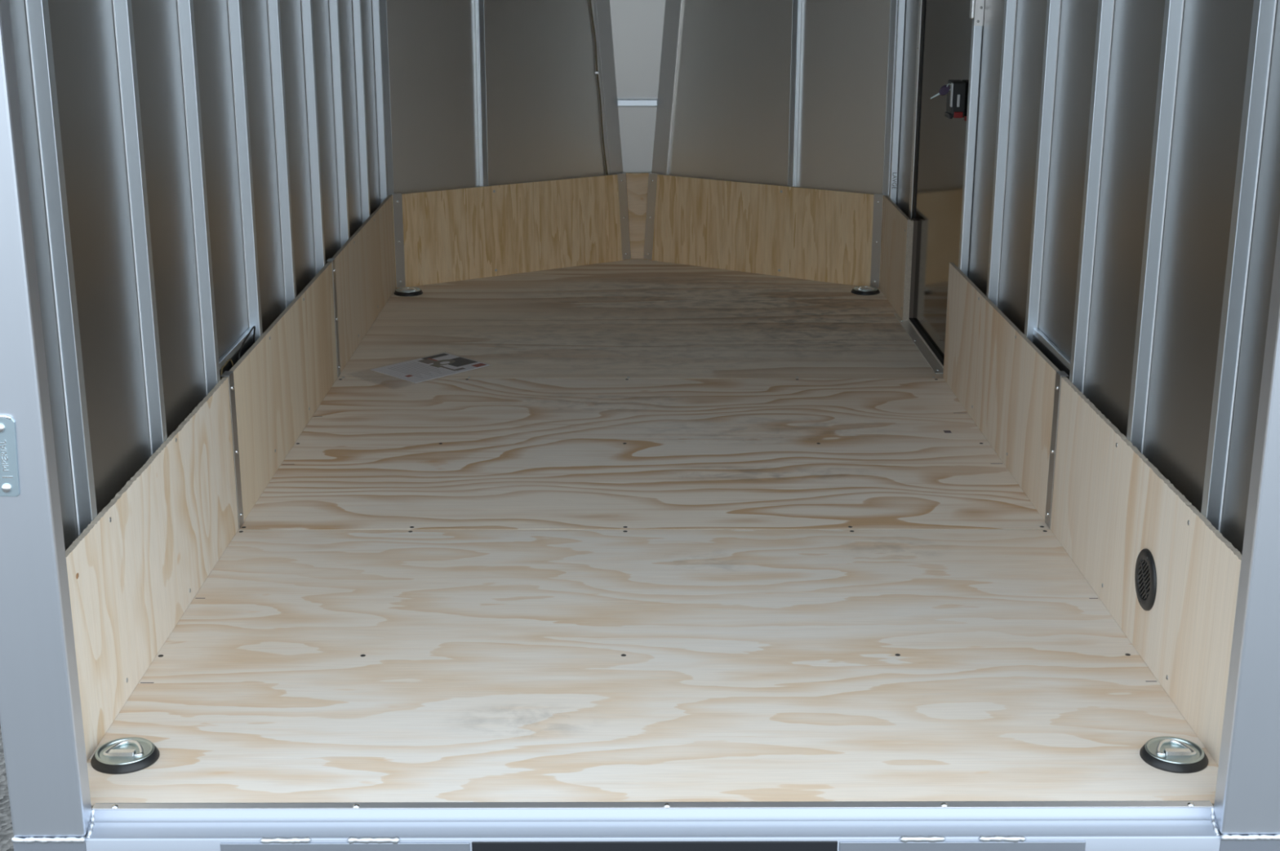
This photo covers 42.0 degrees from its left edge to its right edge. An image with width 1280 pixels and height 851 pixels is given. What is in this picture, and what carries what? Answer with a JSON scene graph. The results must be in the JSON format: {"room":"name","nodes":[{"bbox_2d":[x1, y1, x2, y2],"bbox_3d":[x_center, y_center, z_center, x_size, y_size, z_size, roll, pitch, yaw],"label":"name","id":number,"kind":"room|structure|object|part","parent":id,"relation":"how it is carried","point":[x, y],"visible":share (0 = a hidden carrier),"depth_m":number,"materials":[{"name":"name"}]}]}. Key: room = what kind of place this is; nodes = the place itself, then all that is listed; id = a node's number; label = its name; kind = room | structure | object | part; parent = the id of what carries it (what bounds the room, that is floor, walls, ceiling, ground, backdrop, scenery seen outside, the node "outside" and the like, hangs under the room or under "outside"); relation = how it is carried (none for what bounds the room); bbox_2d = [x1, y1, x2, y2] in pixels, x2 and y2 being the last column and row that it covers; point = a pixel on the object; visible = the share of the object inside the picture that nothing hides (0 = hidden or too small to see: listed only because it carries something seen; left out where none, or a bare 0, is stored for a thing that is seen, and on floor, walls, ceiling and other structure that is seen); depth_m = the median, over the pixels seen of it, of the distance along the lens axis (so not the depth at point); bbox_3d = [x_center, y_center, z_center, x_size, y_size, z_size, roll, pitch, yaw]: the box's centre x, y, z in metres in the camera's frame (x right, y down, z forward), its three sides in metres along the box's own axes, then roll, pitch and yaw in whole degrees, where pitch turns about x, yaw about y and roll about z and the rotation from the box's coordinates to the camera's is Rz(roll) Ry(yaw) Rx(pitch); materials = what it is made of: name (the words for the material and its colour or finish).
{"room":"cargo space","nodes":[
{"label":"cargo space","id":0,"kind":"room"},
{"bbox_2d":[8,0,380,551],"bbox_3d":[-0.868,-0.859,3.797,0.012,2.050,3.594,0,16,0],"label":"wall","id":1,"kind":"structure","parent":0,"point":[83,38],"depth_m":3.01,"materials":[{"name":"metal"}]},
{"bbox_2d":[25,0,97,536],"bbox_3d":[-0.840,-0.483,2.350,0.023,1.949,0.028,0,16,0],"label":"stud","id":2,"kind":"object","parent":1,"relation":"attached to","point":[37,15],"visible":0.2,"depth_m":2.41,"materials":[{"name":"metal"}]},
{"bbox_2d":[112,0,167,456],"bbox_3d":[-0.843,-0.598,2.738,0.023,1.949,0.028,0,16,0],"label":"stud","id":3,"kind":"object","parent":1,"relation":"attached to","point":[122,9],"visible":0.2,"depth_m":2.80,"materials":[{"name":"metal"}]},
{"bbox_2d":[177,0,220,395],"bbox_3d":[-0.846,-0.711,3.120,0.023,1.949,0.028,0,16,0],"label":"stud","id":4,"kind":"object","parent":1,"relation":"attached to","point":[185,7],"visible":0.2,"depth_m":3.19,"materials":[{"name":"metal"}]},
{"bbox_2d":[221,371,244,528],"bbox_3d":[-0.830,0.051,3.400,0.020,0.326,0.038,0,16,0],"label":"trim","id":5,"kind":"structure","parent":1,"relation":"attached to","point":[229,375],"depth_m":3.39,"materials":[{"name":"metal"}]},
{"bbox_2d":[218,327,253,377],"bbox_3d":[-0.855,-0.080,3.516,0.010,0.175,0.375,0,16,0],"label":"wall rail","id":6,"kind":"object","parent":1,"relation":"attached to","point":[232,353],"visible":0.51,"depth_m":3.51,"materials":[{"name":"metal"}]},
{"bbox_2d":[220,359,233,380],"bbox_3d":[-0.841,-0.063,3.414,0.006,0.142,0.153,0,16,0],"label":"wire","id":7,"kind":"object","parent":6,"relation":"attached to","point":[226,362],"visible":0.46,"depth_m":3.38,"materials":[{"name":"brown"}]},
{"bbox_2d":[237,325,255,360],"bbox_3d":[-0.843,-0.124,3.586,0.015,0.160,0.158,0,16,0],"label":"wire","id":8,"kind":"object","parent":6,"relation":"attached to","point":[254,326],"visible":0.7,"depth_m":3.58,"materials":[{"name":"black"}]},
{"bbox_2d":[227,0,262,342],"bbox_3d":[-0.849,-0.824,3.505,0.023,1.949,0.028,0,16,0],"label":"stud","id":9,"kind":"object","parent":1,"relation":"attached to","point":[234,6],"visible":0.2,"depth_m":3.57,"materials":[{"name":"metal"}]},
{"bbox_2d":[266,0,296,308],"bbox_3d":[-0.851,-0.936,3.883,0.023,1.949,0.028,0,16,0],"label":"stud","id":10,"kind":"object","parent":1,"relation":"attached to","point":[273,6],"visible":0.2,"depth_m":3.96,"materials":[{"name":"metal"}]},
{"bbox_2d":[301,0,325,275],"bbox_3d":[-0.854,-1.053,4.278,0.023,1.949,0.028,0,16,0],"label":"stud","id":11,"kind":"object","parent":1,"relation":"attached to","point":[306,5],"visible":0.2,"depth_m":4.35,"materials":[{"name":"metal"}]},
{"bbox_2d":[326,258,340,377],"bbox_3d":[-0.838,-0.294,4.569,0.020,0.326,0.038,0,16,0],"label":"trim","id":12,"kind":"structure","parent":1,"relation":"attached to","point":[332,260],"depth_m":4.56,"materials":[{"name":"metal"}]},
{"bbox_2d":[328,0,350,247],"bbox_3d":[-0.857,-1.168,4.667,0.023,1.949,0.028,0,16,0],"label":"stud","id":13,"kind":"object","parent":1,"relation":"attached to","point":[334,16],"visible":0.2,"depth_m":4.74,"materials":[{"name":"metal"}]},
{"bbox_2d":[351,0,370,223],"bbox_3d":[-0.860,-1.284,5.058,0.023,1.949,0.028,0,16,0],"label":"stud","id":14,"kind":"object","parent":1,"relation":"attached to","point":[357,6],"visible":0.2,"depth_m":5.14,"materials":[{"name":"metal"}]},
{"bbox_2d":[371,0,387,204],"bbox_3d":[-0.863,-1.397,5.441,0.023,1.949,0.028,0,16,0],"label":"stud","id":15,"kind":"object","parent":1,"relation":"attached to","point":[376,22],"visible":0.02,"depth_m":5.52,"materials":[{"name":"metal"}]},
{"bbox_2d":[386,0,622,193],"bbox_3d":[-0.455,-1.446,5.786,1.073,2.050,0.010,-11,20,-32],"label":"wall","id":16,"kind":"structure","parent":0,"point":[544,113],"depth_m":5.82,"materials":[{"name":"metal"}]},
{"bbox_2d":[379,0,394,195],"bbox_3d":[-0.854,-1.412,5.495,0.028,1.948,0.023,-11,20,-32],"label":"stud","id":17,"kind":"object","parent":16,"relation":"attached to","point":[383,2],"visible":0.37,"depth_m":5.58,"materials":[{"name":"metal"}]},
{"bbox_2d":[391,193,405,288],"bbox_3d":[-0.829,-0.634,5.719,0.034,0.324,0.015,-11,20,-32],"label":"trim","id":18,"kind":"structure","parent":16,"relation":"attached to","point":[397,197],"depth_m":5.71,"materials":[{"name":"metal"}]},
{"bbox_2d":[475,0,488,186],"bbox_3d":[-0.549,-1.470,5.692,0.025,1.948,0.023,-11,20,-32],"label":"stud","id":19,"kind":"object","parent":16,"relation":"attached to","point":[479,4],"visible":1,"depth_m":5.78,"materials":[{"name":"metal"}]},
{"bbox_2d":[592,0,622,174],"bbox_3d":[-0.142,-1.546,5.967,0.249,1.940,0.005,-11,20,-32],"label":"strip","id":20,"kind":"object","parent":16,"relation":"attached to","point":[602,12],"visible":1,"depth_m":6.07,"materials":[{"name":"metal"}]},
{"bbox_2d":[589,0,608,174],"bbox_3d":[-0.175,-1.590,5.922,0.149,1.451,0.014,-11,20,-32],"label":"wire","id":21,"kind":"object","parent":20,"relation":"attached to","point":[597,72],"visible":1,"depth_m":6.04,"materials":[{"name":"brown"}]},
{"bbox_2d":[609,0,665,173],"bbox_3d":[-0.009,-1.511,6.010,0.385,2.050,0.115,0,16,0],"label":"wall","id":22,"kind":"structure","parent":0,"point":[637,25],"depth_m":6.08,"materials":[{"name":"metal"}]},
{"bbox_2d":[617,173,631,259],"bbox_3d":[-0.061,-0.779,6.216,0.058,0.324,0.015,-11,20,-32],"label":"trim","id":23,"kind":"structure","parent":22,"relation":"attached to","point":[622,185],"depth_m":6.21,"materials":[{"name":"metal"}]},
{"bbox_2d":[617,98,657,106],"bbox_3d":[-0.009,-1.184,6.106,0.149,0.026,0.029,0,16,0],"label":"bar","id":24,"kind":"object","parent":22,"relation":"attached to","point":[620,102],"visible":1,"depth_m":6.09,"materials":[{"name":"metal"}]},
{"bbox_2d":[643,173,657,259],"bbox_3d":[0.041,-0.779,6.216,0.058,0.324,0.015,11,19,32],"label":"trim","id":25,"kind":"structure","parent":22,"relation":"attached to","point":[652,178],"depth_m":6.21,"materials":[{"name":"metal"}]},
{"bbox_2d":[13,801,1279,850],"bbox_3d":[0.020,0.597,2.342,1.774,0.126,0.060,0,16,0],"label":"sill","id":26,"kind":"structure","parent":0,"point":[872,826],"depth_m":2.32,"materials":[{"name":"metal"}]},
{"bbox_2d":[0,0,91,844],"bbox_3d":[-0.815,-0.376,2.041,0.101,1.980,0.046,0,16,0],"label":"post","id":27,"kind":"object","parent":26,"relation":"on","point":[41,717],"visible":1,"depth_m":2.19,"materials":[{"name":"metal"}]},
{"bbox_2d":[0,415,19,497],"bbox_3d":[-0.826,0.040,2.143,0.052,0.111,0.007,0,16,0],"label":"latch plate","id":28,"kind":"object","parent":27,"relation":"attached to","point":[9,475],"visible":1,"depth_m":2.15,"materials":[{"name":"metal"}]},
{"bbox_3d":[0.020,0.610,2.349,1.774,0.098,0.054,0,16,0],"label":"sill","id":29,"kind":"part","parent":26,"relation":"part of","materials":[{"name":"metal"}]},
{"bbox_2d":[1213,216,1279,841],"bbox_3d":[0.859,-0.377,2.053,0.101,1.980,0.046,0,16,0],"label":"post","id":30,"kind":"object","parent":26,"relation":"on","point":[1247,796],"visible":1,"depth_m":2.24,"materials":[{"name":"metal"}]},
{"bbox_2d":[86,258,1217,808],"bbox_3d":[0.004,-0.042,4.331,1.736,0.019,4.125,0,16,0],"label":"floor","id":31,"kind":"structure","parent":0,"point":[686,533],"depth_m":3.08,"materials":[{"name":"brown wood"}]},
{"bbox_2d":[90,737,159,774],"bbox_3d":[-0.765,0.486,2.476,0.098,0.019,0.098,0,16,0],"label":"ring","id":32,"kind":"object","parent":31,"relation":"on","point":[123,756],"visible":1,"depth_m":2.46,"materials":[{"name":"silver metal"}]},
{"bbox_3d":[-0.765,0.487,2.476,0.085,0.011,0.085,0,16,0],"label":"dish","id":33,"kind":"part","parent":32,"relation":"part of","materials":[{"name":"metal"}]},
{"bbox_2d":[65,377,238,762],"bbox_3d":[-0.826,0.220,2.837,0.011,0.325,1.139,0,16,0],"label":"panel","id":34,"kind":"object","parent":31,"relation":"on","point":[135,571],"visible":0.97,"depth_m":2.78,"materials":[{"name":"brown wood"}]},
{"bbox_2d":[223,262,337,529],"bbox_3d":[-0.834,-0.114,3.969,0.011,0.324,1.217,0,16,0],"label":"panel","id":35,"kind":"object","parent":31,"relation":"on","point":[282,380],"visible":1,"depth_m":3.87,"materials":[{"name":"brown wood"}]},
{"bbox_2d":[331,195,395,377],"bbox_3d":[-0.843,-0.457,5.129,0.011,0.324,1.199,0,16,0],"label":"panel","id":36,"kind":"object","parent":31,"relation":"on","point":[365,268],"visible":0.99,"depth_m":5.07,"materials":[{"name":"brown wood"}]},
{"bbox_2d":[394,287,422,296],"bbox_3d":[-0.789,-0.460,5.676,0.098,0.019,0.098,0,16,0],"label":"ring","id":37,"kind":"object","parent":31,"relation":"on","point":[402,291],"visible":1,"depth_m":5.65,"materials":[{"name":"metal"}]},
{"bbox_3d":[-0.789,-0.459,5.676,0.085,0.011,0.085,0,16,0],"label":"dish","id":38,"kind":"part","parent":37,"relation":"part of","materials":[{"name":"metal"}]},
{"bbox_2d":[391,173,631,288],"bbox_3d":[-0.441,-0.706,5.973,0.974,0.324,0.011,-11,20,-32],"label":"panel","id":39,"kind":"object","parent":31,"relation":"on","point":[473,233],"visible":1,"depth_m":5.95,"materials":[{"name":"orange wood"}]},
{"bbox_2d":[622,172,648,258],"bbox_3d":[-0.010,-0.785,6.242,0.110,0.325,0.022,0,16,0],"label":"panel","id":40,"kind":"object","parent":31,"relation":"on","point":[637,183],"visible":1,"depth_m":6.23,"materials":[{"name":"brown wood"}]},
{"bbox_2d":[644,173,884,288],"bbox_3d":[0.424,-0.706,5.979,0.974,0.324,0.011,11,19,32],"label":"panel","id":41,"kind":"object","parent":31,"relation":"on","point":[806,233],"visible":1,"depth_m":5.96,"materials":[{"name":"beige wood"}]},
{"bbox_2d":[851,285,879,295],"bbox_3d":[0.773,-0.466,5.709,0.098,0.019,0.098,0,16,0],"label":"ring","id":42,"kind":"object","parent":31,"relation":"on","point":[861,290],"visible":1,"depth_m":5.69,"materials":[{"name":"metal"}]},
{"bbox_3d":[0.773,-0.465,5.709,0.085,0.011,0.085,0,16,0],"label":"dish","id":43,"kind":"part","parent":42,"relation":"part of","materials":[{"name":"metal"}]},
{"bbox_2d":[880,195,917,320],"bbox_3d":[0.848,-0.557,5.479,0.034,0.324,0.496,0,16,0],"label":"panel","id":44,"kind":"object","parent":31,"relation":"on","point":[899,243],"visible":1,"depth_m":5.37,"materials":[{"name":"brown wood"}]},
{"bbox_2d":[942,262,1062,528],"bbox_3d":[0.847,-0.115,3.981,0.011,0.324,1.217,0,16,0],"label":"panel","id":45,"kind":"object","parent":31,"relation":"on","point":[1006,384],"visible":1,"depth_m":3.88,"materials":[{"name":"brown wood"}]},
{"bbox_2d":[1050,377,1241,766],"bbox_3d":[0.856,0.219,2.849,0.011,0.325,1.139,0,16,0],"label":"panel","id":46,"kind":"object","parent":31,"relation":"on","point":[1110,504],"visible":0.92,"depth_m":2.77,"materials":[{"name":"brown wood"}]},
{"bbox_2d":[1134,548,1156,611],"bbox_3d":[0.848,0.259,2.799,0.008,0.104,0.104,0,16,0],"label":"round vent","id":47,"kind":"object","parent":46,"relation":"attached to","point":[1145,575],"visible":1,"depth_m":2.79,"materials":[{"name":"black plastic"}]},
{"bbox_2d":[1139,737,1208,773],"bbox_3d":[0.797,0.487,2.485,0.098,0.019,0.098,0,16,0],"label":"ring","id":48,"kind":"object","parent":31,"relation":"on","point":[1168,754],"visible":1,"depth_m":2.47,"materials":[{"name":"metal"}]},
{"bbox_3d":[0.797,0.488,2.485,0.085,0.011,0.085,0,16,0],"label":"dish","id":49,"kind":"part","parent":48,"relation":"part of","materials":[{"name":"metal"}]},
{"bbox_3d":[-0.616,-0.158,4.681,0.404,0.004,0.415,0,16,0],"label":"plastic sleeve","id":50,"kind":"object","parent":31,"relation":"on","visible":0},
{"bbox_2d":[370,352,489,382],"bbox_3d":[-0.591,-0.165,4.707,0.203,0.002,0.275,15,22,41],"label":"leaflet","id":51,"kind":"object","parent":50,"relation":"on","point":[427,368],"visible":1,"depth_m":4.70,"materials":[{"name":"white paper"}]},
{"bbox_2d":[417,359,435,364],"bbox_3d":[-0.608,-0.184,4.769,0.050,0.001,0.038,16,22,42],"label":"picture","id":52,"kind":"object","parent":51,"relation":"on","point":[419,361],"depth_m":4.77,"materials":[{"name":"grey"}]},
{"bbox_2d":[421,353,448,359],"bbox_3d":[-0.593,-0.200,4.824,0.024,0.001,0.087,15,22,41],"label":"picture","id":53,"kind":"object","parent":51,"relation":"on","point":[442,356],"depth_m":4.81,"materials":[{"name":"grey"}]},
{"bbox_2d":[429,364,443,368],"bbox_3d":[-0.577,-0.170,4.722,0.041,0.001,0.022,16,22,42],"label":"picture","id":54,"kind":"object","parent":51,"relation":"on","point":[431,366],"depth_m":4.72,"materials":[{"name":"yellow"}]},
{"bbox_2d":[448,357,477,367],"bbox_3d":[-0.519,-0.182,4.764,0.083,0.001,0.079,16,22,42],"label":"picture","id":55,"kind":"object","parent":51,"relation":"on","point":[452,362],"depth_m":4.76,"materials":[{"name":"grey"}]},
{"bbox_2d":[651,0,890,194],"bbox_3d":[0.441,-1.446,5.793,1.073,2.050,0.010,11,19,32],"label":"wall","id":56,"kind":"structure","parent":0,"point":[731,117],"depth_m":5.83,"materials":[{"name":"metal"}]},
{"bbox_2d":[651,0,683,174],"bbox_3d":[0.123,-1.545,5.966,0.249,1.940,0.012,11,19,32],"label":"strip","id":57,"kind":"object","parent":56,"relation":"attached to","point":[673,12],"visible":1,"depth_m":6.07,"materials":[{"name":"metal"}]},
{"bbox_2d":[787,0,801,186],"bbox_3d":[0.537,-1.470,5.699,0.025,1.948,0.023,11,19,32],"label":"stud","id":58,"kind":"object","parent":56,"relation":"attached to","point":[797,4],"visible":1,"depth_m":5.78,"materials":[{"name":"metal"}]},
{"bbox_2d":[870,193,884,288],"bbox_3d":[0.816,-0.635,5.731,0.034,0.324,0.015,11,19,32],"label":"trim","id":59,"kind":"structure","parent":56,"relation":"attached to","point":[877,198],"depth_m":5.73,"materials":[{"name":"metal"}]},
{"bbox_2d":[882,0,897,197],"bbox_3d":[0.844,-1.413,5.507,0.026,1.948,0.023,11,19,32],"label":"stud","id":60,"kind":"object","parent":56,"relation":"attached to","point":[894,3],"visible":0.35,"depth_m":5.59,"materials":[{"name":"metal"}]},
{"bbox_2d":[896,0,1279,555],"bbox_3d":[0.884,-0.859,3.810,0.012,2.050,3.594,0,16,0],"label":"wall","id":61,"kind":"structure","parent":0,"point":[1215,40],"depth_m":2.94,"materials":[{"name":"metal"}]},
{"bbox_2d":[888,0,906,204],"bbox_3d":[0.854,-1.390,5.430,0.023,1.948,0.026,0,16,0],"label":"stud","id":62,"kind":"object","parent":61,"relation":"attached to","point":[901,3],"visible":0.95,"depth_m":5.51,"materials":[{"name":"metal"}]},
{"bbox_2d":[893,313,943,373],"bbox_3d":[0.839,-0.256,5.018,0.033,0.008,0.758,0,16,0],"label":"door sill","id":63,"kind":"structure","parent":61,"relation":"attached to","point":[928,354],"depth_m":4.96,"materials":[{"name":"metal"}]},
{"bbox_2d":[908,0,972,365],"bbox_3d":[0.858,-1.141,4.731,0.065,1.892,0.897,0,16,0],"label":"door","id":64,"kind":"structure","parent":61,"relation":"in","point":[944,41],"depth_m":4.85,"materials":[{"name":"grey metal"}]},
{"bbox_2d":[930,83,951,98],"bbox_3d":[0.805,-0.895,4.457,0.057,0.041,0.010,0,16,0],"label":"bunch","id":65,"kind":"object","parent":64,"relation":"hanging from","point":[944,89],"visible":1,"depth_m":4.45,"materials":[{"name":"metal"}]},
{"bbox_3d":[0.833,-0.884,4.456,0.004,0.062,0.018,0,16,0],"label":"latch trim","id":66,"kind":"part","parent":64,"relation":"part of","materials":[{"name":"grey metal"}]},
{"bbox_3d":[0.851,-0.869,4.455,0.007,0.033,0.005,0,16,0],"label":"latch lever","id":67,"kind":"part","parent":64,"relation":"part of","materials":[{"name":"grey metal"}]},
{"bbox_2d":[958,0,984,277],"bbox_3d":[0.858,-1.042,4.251,0.032,1.948,0.032,0,16,0],"label":"stud","id":68,"kind":"object","parent":61,"relation":"attached to","point":[976,6],"visible":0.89,"depth_m":4.32,"materials":[{"name":"metal"}]},
{"bbox_3d":[0.862,-1.065,4.232,0.022,0.095,0.002,0,16,0],"label":"strike plate","id":69,"kind":"part","parent":68,"relation":"part of","materials":[{"name":"metal"}]},
{"bbox_2d":[986,0,1017,306],"bbox_3d":[0.865,-0.939,3.904,0.023,1.949,0.028,0,16,0],"label":"stud","id":70,"kind":"object","parent":61,"relation":"attached to","point":[1010,6],"visible":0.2,"depth_m":3.98,"materials":[{"name":"metal"}]},
{"bbox_2d":[1024,0,1061,342],"bbox_3d":[0.868,-0.824,3.513,0.023,1.949,0.028,0,16,0],"label":"stud","id":71,"kind":"object","parent":61,"relation":"attached to","point":[1053,6],"visible":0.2,"depth_m":3.58,"materials":[{"name":"metal"}]},
{"bbox_2d":[1032,328,1071,379],"bbox_3d":[0.875,-0.080,3.529,0.010,0.175,0.367,0,16,0],"label":"wall rail","id":72,"kind":"object","parent":61,"relation":"attached to","point":[1040,340],"visible":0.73,"depth_m":3.53,"materials":[{"name":"metal"}]},
{"bbox_2d":[1044,371,1068,528],"bbox_3d":[0.851,0.051,3.412,0.020,0.326,0.038,0,16,0],"label":"trim","id":73,"kind":"structure","parent":61,"relation":"attached to","point":[1059,375],"depth_m":3.40,"materials":[{"name":"metal"}]},
{"bbox_2d":[1069,0,1114,394],"bbox_3d":[0.871,-0.712,3.135,0.023,1.949,0.028,0,16,0],"label":"stud","id":74,"kind":"object","parent":61,"relation":"attached to","point":[1105,7],"visible":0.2,"depth_m":3.20,"materials":[{"name":"metal"}]},
{"bbox_2d":[1126,0,1184,454],"bbox_3d":[0.874,-0.599,2.752,0.023,1.949,0.028,0,16,0],"label":"stud","id":75,"kind":"object","parent":61,"relation":"attached to","point":[1174,9],"visible":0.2,"depth_m":2.82,"materials":[{"name":"metal"}]},
{"bbox_2d":[1200,0,1276,533],"bbox_3d":[0.877,-0.485,2.369,0.023,1.949,0.028,0,16,0],"label":"stud","id":76,"kind":"object","parent":61,"relation":"attached to","point":[1264,12],"visible":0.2,"depth_m":2.43,"materials":[{"name":"metal"}]},
{"label":"outside","id":77,"kind":"structure","parent":0,"visible":0},
{"bbox_2d":[0,724,13,850],"bbox_3d":[0.018,1.062,2.507,80.000,0.001,80.000,0,16,0],"label":"ground","id":78,"kind":"structure","parent":77,"point":[6,835],"depth_m":3.42,"materials":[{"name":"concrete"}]}
]}

